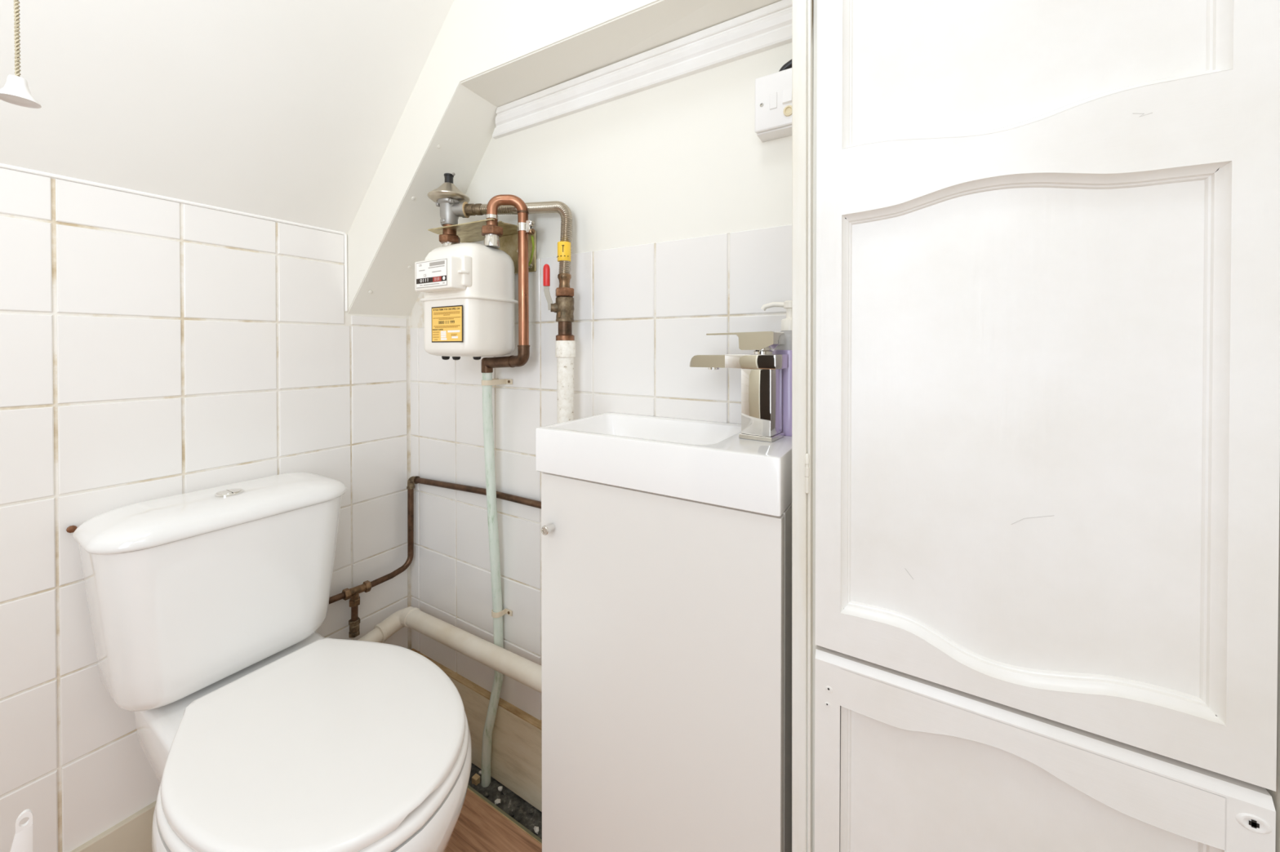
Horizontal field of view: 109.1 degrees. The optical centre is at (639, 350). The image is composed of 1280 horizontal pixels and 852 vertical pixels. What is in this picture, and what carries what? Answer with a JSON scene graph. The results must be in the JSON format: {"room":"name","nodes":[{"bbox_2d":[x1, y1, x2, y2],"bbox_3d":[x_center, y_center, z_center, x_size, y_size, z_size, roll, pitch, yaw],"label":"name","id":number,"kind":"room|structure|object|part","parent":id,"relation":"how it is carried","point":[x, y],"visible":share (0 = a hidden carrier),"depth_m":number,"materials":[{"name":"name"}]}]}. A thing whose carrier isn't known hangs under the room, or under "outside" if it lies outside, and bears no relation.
{"room":"toilet room","nodes":[
{"label":"toilet room","id":0,"kind":"room"},
{"bbox_2d":[0,163,410,851],"bbox_3d":[-1.026,-0.196,0.740,0.084,2.420,1.400,0,1,31],"label":"wall","id":1,"kind":"structure","parent":0,"point":[151,348],"depth_m":0.83,"materials":[{"name":"tile"}]},
{"bbox_2d":[71,648,410,851],"bbox_3d":[-1.000,0.933,0.711,0.016,0.163,1.360,0,1,31],"label":"baseboard","id":2,"kind":"structure","parent":1,"relation":"attached to","point":[133,833],"depth_m":0.82,"materials":[{"name":"paint"}]},
{"bbox_2d":[0,0,453,234],"bbox_3d":[-0.685,-0.871,0.378,1.037,1.365,1.340,0,1,31],"label":"ceiling","id":3,"kind":"structure","parent":0,"point":[288,110],"depth_m":0.83,"materials":[{"name":"paint"}]},
{"bbox_2d":[0,0,41,108],"bbox_3d":[-0.456,-0.633,0.330,0.021,0.900,0.021,0,1,31],"label":"pull cord","id":4,"kind":"object","parent":3,"relation":"hanging from","point":[15,91],"visible":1,"depth_m":0.33,"materials":[{"name":"white plastic"}]},
{"bbox_3d":[-0.458,-0.641,0.332,0.009,0.884,0.003,0,1,31],"label":"cord","id":5,"kind":"part","parent":4,"relation":"part of","materials":[{"name":"white fabric"}]},
{"bbox_2d":[328,475,541,638],"bbox_3d":[-0.414,0.524,0.999,0.678,0.374,0.250,0,1,31],"label":"pipe","id":6,"kind":"object","parent":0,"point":[353,594],"visible":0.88,"depth_m":1.15,"materials":[{"name":"brown metal"}]},
{"bbox_2d":[444,763,542,851],"bbox_3d":[-0.634,1.061,-0.156,1.690,0.080,2.650,0,1,31],"label":"floor","id":7,"kind":"structure","parent":0,"point":[493,818],"depth_m":0.98,"materials":[{"name":"brown wood"}]},
{"bbox_2d":[9,808,32,851],"bbox_3d":[-0.825,0.817,0.614,0.084,0.397,0.084,0,1,31],"label":"toilet brush","id":8,"kind":"object","parent":7,"relation":"on","point":[22,842],"visible":1,"depth_m":0.61,"materials":[{"name":"white plastic"}]},
{"bbox_2d":[66,472,471,851],"bbox_3d":[-0.574,0.640,0.752,0.690,0.747,0.377,0,1,31],"label":"toilet","id":9,"kind":"object","parent":7,"relation":"on","point":[258,731],"visible":1,"depth_m":0.73,"materials":[{"name":"white ceramic"}]},
{"bbox_3d":[-0.782,0.290,0.872,0.186,0.039,0.369,0,1,31],"label":"cistern lid","id":10,"kind":"part","parent":9,"relation":"part of","materials":[{"name":"white ceramic"}]},
{"bbox_3d":[-0.485,0.604,0.707,0.483,0.017,0.354,0,1,31],"label":"seat","id":11,"kind":"part","parent":9,"relation":"part of","materials":[{"name":"white plastic"}]},
{"bbox_3d":[-0.486,0.583,0.708,0.474,0.018,0.344,0,1,31],"label":"lid","id":12,"kind":"part","parent":9,"relation":"part of","materials":[{"name":"white plastic"}]},
{"bbox_2d":[541,472,791,851],"bbox_3d":[0.051,0.607,0.735,0.391,0.814,0.226,0,1,31],"label":"base cabinet","id":13,"kind":"object","parent":7,"relation":"on","point":[666,621],"visible":0.94,"depth_m":0.64,"materials":[{"name":"white wood"}]},
{"bbox_3d":[-0.146,0.286,0.732,0.016,0.016,0.022,0,1,31],"label":"knob","id":14,"kind":"part","parent":13,"relation":"part of","materials":[{"name":"silver metal"}]},
{"bbox_2d":[535,412,791,516],"bbox_3d":[0.052,0.163,0.740,0.398,0.072,0.213,0,1,31],"label":"basin","id":15,"kind":"object","parent":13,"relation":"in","point":[703,461],"visible":0.91,"depth_m":0.64,"materials":[{"name":"glazed white ceramic"}]},
{"bbox_2d":[689,331,787,442],"bbox_3d":[0.147,0.050,0.693,0.139,0.155,0.050,0,1,37],"label":"tap","id":16,"kind":"object","parent":15,"relation":"on","point":[762,370],"visible":1,"depth_m":0.65,"materials":[{"name":"silver metal"}]},
{"bbox_3d":[0.116,0.016,0.716,0.062,0.019,0.045,0,1,37],"label":"spout","id":17,"kind":"part","parent":16,"relation":"part of","materials":[{"name":"silver metal"}]},
{"bbox_3d":[0.157,-0.014,0.684,0.105,0.026,0.045,0,1,37],"label":"lever handle","id":18,"kind":"part","parent":16,"relation":"part of","materials":[{"name":"silver metal"}]},
{"bbox_3d":[0.179,0.124,0.669,0.050,0.007,0.050,0,1,37],"label":"plate","id":19,"kind":"part","parent":16,"relation":"part of","materials":[{"name":"silver metal"}]},
{"bbox_2d":[760,300,791,435],"bbox_3d":[0.227,0.025,0.706,0.050,0.204,0.064,0,1,-33],"label":"soap bottle","id":20,"kind":"object","parent":15,"relation":"on","point":[786,323],"visible":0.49,"depth_m":0.68,"materials":[{"name":"purple plastic"}]},
{"bbox_2d":[791,0,813,851],"bbox_3d":[0.194,-0.194,0.541,0.028,2.420,0.024,0,1,31],"label":"door frame","id":21,"kind":"structure","parent":7,"relation":"on","point":[802,10],"depth_m":0.54,"materials":[{"name":"paint"}]},
{"bbox_2d":[814,645,1275,851],"bbox_3d":[0.355,0.677,0.454,0.340,0.654,0.023,0,1,31],"label":"door","id":22,"kind":"structure","parent":21,"relation":"attached to","point":[904,762],"depth_m":0.46,"materials":[{"name":"paint"}]},
{"bbox_3d":[0.360,0.646,0.461,0.288,0.502,0.005,0,1,31],"label":"panel","id":23,"kind":"part","parent":22,"relation":"part of","materials":[{"name":"paint"}]},
{"bbox_3d":[0.355,0.647,0.452,0.288,0.520,0.017,0,1,31],"label":"moulding","id":24,"kind":"part","parent":22,"relation":"part of","materials":[{"name":"paint"}]},
{"bbox_2d":[814,0,1279,791],"bbox_3d":[0.355,-0.305,0.446,0.340,1.296,0.022,0,1,31],"label":"door","id":25,"kind":"structure","parent":21,"relation":"attached to","point":[1047,386],"depth_m":0.43,"materials":[{"name":"paint"}]},
{"bbox_3d":[0.359,0.075,0.456,0.287,0.472,0.007,0,1,31],"label":"panel","id":26,"kind":"part","parent":25,"relation":"part of","materials":[{"name":"paint"}]},
{"bbox_3d":[0.359,-0.528,0.451,0.287,0.615,0.007,0,1,31],"label":"panel","id":27,"kind":"part","parent":25,"relation":"part of","materials":[{"name":"paint"}]},
{"bbox_3d":[0.356,0.319,0.451,0.287,0.047,0.022,0,1,31],"label":"rail","id":28,"kind":"part","parent":25,"relation":"part of","materials":[{"name":"paint"}]},
{"bbox_3d":[0.354,0.075,0.447,0.287,0.488,0.017,0,1,31],"label":"moulding","id":29,"kind":"part","parent":25,"relation":"part of","materials":[{"name":"paint"}]},
{"bbox_3d":[0.356,-0.189,0.447,0.287,0.074,0.022,0,1,31],"label":"rail","id":30,"kind":"part","parent":25,"relation":"part of","materials":[{"name":"paint"}]},
{"bbox_3d":[0.354,-0.527,0.442,0.287,0.632,0.017,0,1,31],"label":"moulding","id":31,"kind":"part","parent":25,"relation":"part of","materials":[{"name":"paint"}]},
{"bbox_2d":[1265,488,1279,851],"bbox_3d":[0.537,-0.193,0.354,0.062,2.420,0.050,0,1,31],"label":"door frame","id":32,"kind":"structure","parent":7,"relation":"on","point":[1275,796],"depth_m":0.36,"materials":[{"name":"paint"}]},
{"bbox_2d":[408,42,791,720],"bbox_3d":[0.004,-0.168,0.943,1.640,2.480,0.091,0,1,31],"label":"wall","id":33,"kind":"structure","parent":0,"point":[682,233],"depth_m":0.94,"materials":[{"name":"tile"}]},
{"bbox_2d":[346,0,497,315],"bbox_3d":[-0.251,-0.765,0.963,1.023,1.346,0.192,0,1,31],"label":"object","id":34,"kind":"structure","parent":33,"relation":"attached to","point":[443,126],"depth_m":1.08,"materials":[{"name":"paint"}]},
{"bbox_2d":[357,606,542,693],"bbox_3d":[-0.420,0.723,0.983,0.670,0.099,0.238,0,1,31],"label":"pipe","id":35,"kind":"object","parent":33,"relation":"attached to","point":[527,673],"visible":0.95,"depth_m":1.08,"materials":[{"name":"white plastic"}]},
{"bbox_2d":[410,648,542,812],"bbox_3d":[-0.351,0.938,1.107,0.688,0.190,0.019,0,1,31],"label":"baseboard","id":36,"kind":"structure","parent":33,"relation":"attached to","point":[517,735],"depth_m":1.07,"materials":[{"name":"beige wood"}]},
{"bbox_2d":[427,217,536,273],"bbox_3d":[-0.376,-0.228,1.046,0.252,0.095,0.130,0,1,31],"label":"bracket","id":37,"kind":"object","parent":33,"relation":"attached to","point":[469,232],"visible":0.62,"depth_m":1.04,"materials":[{"name":"yellow metal"}]},
{"bbox_2d":[414,233,518,359],"bbox_3d":[-0.381,-0.112,0.984,0.178,0.264,0.178,0,1,31],"label":"gas meter","id":38,"kind":"object","parent":37,"relation":"attached to","point":[468,288],"visible":1,"depth_m":0.93,"materials":[{"name":"white"}]},
{"bbox_3d":[-0.413,-0.152,0.901,0.095,0.049,0.001,0,1,31],"label":"dial plate","id":39,"kind":"part","parent":38,"relation":"part of","materials":[{"name":"white plastic"}]},
{"bbox_2d":[418,260,444,285],"bbox_3d":[-0.411,-0.152,0.899,0.081,0.044,0.001,0,1,31],"label":"print","id":40,"kind":"object","parent":38,"relation":"on","point":[431,273],"depth_m":0.90,"materials":[{"name":"grey paper"}]},
{"bbox_2d":[432,311,460,340],"bbox_3d":[-0.393,-0.050,0.925,0.088,0.057,0.001,0,1,31],"label":"print","id":41,"kind":"object","parent":38,"relation":"attached to","point":[446,324],"depth_m":0.93,"materials":[{"name":"yellow paper"}]},
{"bbox_2d":[427,172,470,244],"bbox_3d":[-0.434,-0.323,1.036,0.091,0.157,0.089,0,1,31],"label":"gas regulator","id":42,"kind":"object","parent":38,"relation":"attached to","point":[451,202],"visible":0.95,"depth_m":1.02,"materials":[{"name":"silver metal"}]},
{"bbox_2d":[462,201,470,217],"bbox_3d":[-0.393,-0.320,1.032,0.003,0.036,0.036,0,0,5],"label":"washer","id":43,"kind":"object","parent":42,"relation":"in","point":[464,215],"depth_m":1.02,"materials":[{"name":"gold metal"}]},
{"bbox_2d":[480,194,529,373],"bbox_3d":[-0.316,-0.141,0.991,0.150,0.384,0.089,0,1,31],"label":"gas pipe","id":44,"kind":"object","parent":38,"relation":"attached to","point":[487,364],"visible":0.98,"depth_m":0.97,"materials":[{"name":"brown metal"}]},
{"bbox_2d":[516,219,535,267],"bbox_3d":[-0.251,-0.158,0.998,0.037,0.240,0.100,0,1,-21],"label":"clamp","id":45,"kind":"object","parent":44,"relation":"attached to","point":[527,226],"visible":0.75,"depth_m":0.97,"materials":[{"name":"silver metal"}]},
{"bbox_3d":[-0.380,-0.274,1.048,0.243,0.002,0.130,0,1,31],"label":"shelf plate","id":46,"kind":"part","parent":37,"relation":"part of","materials":[{"name":"yellow metal"}]},
{"bbox_3d":[-0.297,-0.227,1.070,0.142,0.092,0.005,0,1,31],"label":"plate","id":47,"kind":"part","parent":37,"relation":"part of","materials":[{"name":"yellow metal"}]},
{"bbox_2d":[481,373,503,787],"bbox_3d":[-0.356,0.538,1.077,0.051,0.995,0.055,0,1,31],"label":"gas pipe","id":48,"kind":"object","parent":33,"relation":"attached to","point":[487,417],"visible":0.92,"depth_m":1.07,"materials":[{"name":"green paint"}]},
{"bbox_2d":[481,378,512,385],"bbox_3d":[-0.343,0.073,1.066,0.064,0.012,0.058,0,1,31],"label":"clip","id":49,"kind":"object","parent":48,"relation":"attached to","point":[495,381],"visible":0.99,"depth_m":1.06,"materials":[{"name":"beige"}]},
{"bbox_2d":[491,608,511,617],"bbox_3d":[-0.337,0.623,1.084,0.064,0.012,0.028,0,1,31],"label":"clip","id":50,"kind":"object","parent":48,"relation":"attached to","point":[498,615],"visible":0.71,"depth_m":1.08,"materials":[{"name":"beige"}]},
{"bbox_2d":[555,321,575,423],"bbox_3d":[-0.146,0.304,0.947,0.041,0.727,0.066,0,1,31],"label":"supply pipe","id":51,"kind":"object","parent":33,"relation":"attached to","point":[565,344],"visible":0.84,"depth_m":0.92,"materials":[{"name":"white paint"}]},
{"bbox_2d":[542,263,573,322],"bbox_3d":[-0.162,-0.118,0.929,0.060,0.117,0.039,0,1,-35],"label":"gas valve","id":52,"kind":"object","parent":51,"relation":"attached to","point":[563,306],"visible":0.97,"depth_m":0.92,"materials":[{"name":"brown metal"}]},
{"bbox_2d":[464,200,573,288],"bbox_3d":[-0.262,-0.230,0.997,0.275,0.204,0.062,0,1,23],"label":"gas hose","id":53,"kind":"object","parent":52,"relation":"attached to","point":[564,246],"visible":0.81,"depth_m":0.94,"materials":[{"name":"silver metal"}]},
{"bbox_3d":[-0.186,-0.109,0.926,0.020,0.053,0.003,0,0,0],"label":"lever","id":54,"kind":"part","parent":52,"relation":"part of","materials":[{"name":"silver metal"}]},
{"bbox_2d":[555,340,575,357],"bbox_3d":[-0.153,-0.004,0.934,0.041,0.035,0.041,0,1,31],"label":"socket","id":55,"kind":"object","parent":51,"relation":"attached to","point":[563,348],"depth_m":0.92,"materials":[{"name":"white paint"}]},
{"bbox_2d":[492,0,791,138],"bbox_3d":[-0.033,-0.537,0.900,0.753,0.064,0.023,0,1,31],"label":"crown molding","id":56,"kind":"structure","parent":33,"relation":"attached to","point":[768,27],"depth_m":0.86,"materials":[{"name":"paint"}]},
{"bbox_2d":[755,58,791,142],"bbox_3d":[0.234,-0.409,0.729,0.092,0.114,0.043,0,1,31],"label":"switch","id":57,"kind":"object","parent":33,"relation":"attached to","point":[773,91],"visible":0.66,"depth_m":0.72,"materials":[{"name":"white plastic"}]},
{"bbox_2d":[782,105,791,115],"bbox_3d":[0.231,-0.374,0.709,0.016,0.016,0.004,0,1,31],"label":"button","id":58,"kind":"object","parent":57,"relation":"attached to","point":[787,109],"depth_m":0.71,"materials":[{"name":"beige plastic"}]},
{"bbox_3d":[-0.235,-1.427,-0.416,0.760,0.060,2.650,0,1,31],"label":"ceiling","id":59,"kind":"structure","parent":0,"visible":0},
{"bbox_2d":[459,0,781,106],"bbox_3d":[-0.035,-0.983,0.850,0.747,0.848,0.160,0,1,31],"label":"ceiling beam","id":60,"kind":"structure","parent":59,"relation":"attached to","point":[512,51],"depth_m":0.87,"materials":[{"name":"paint"}]}
]}

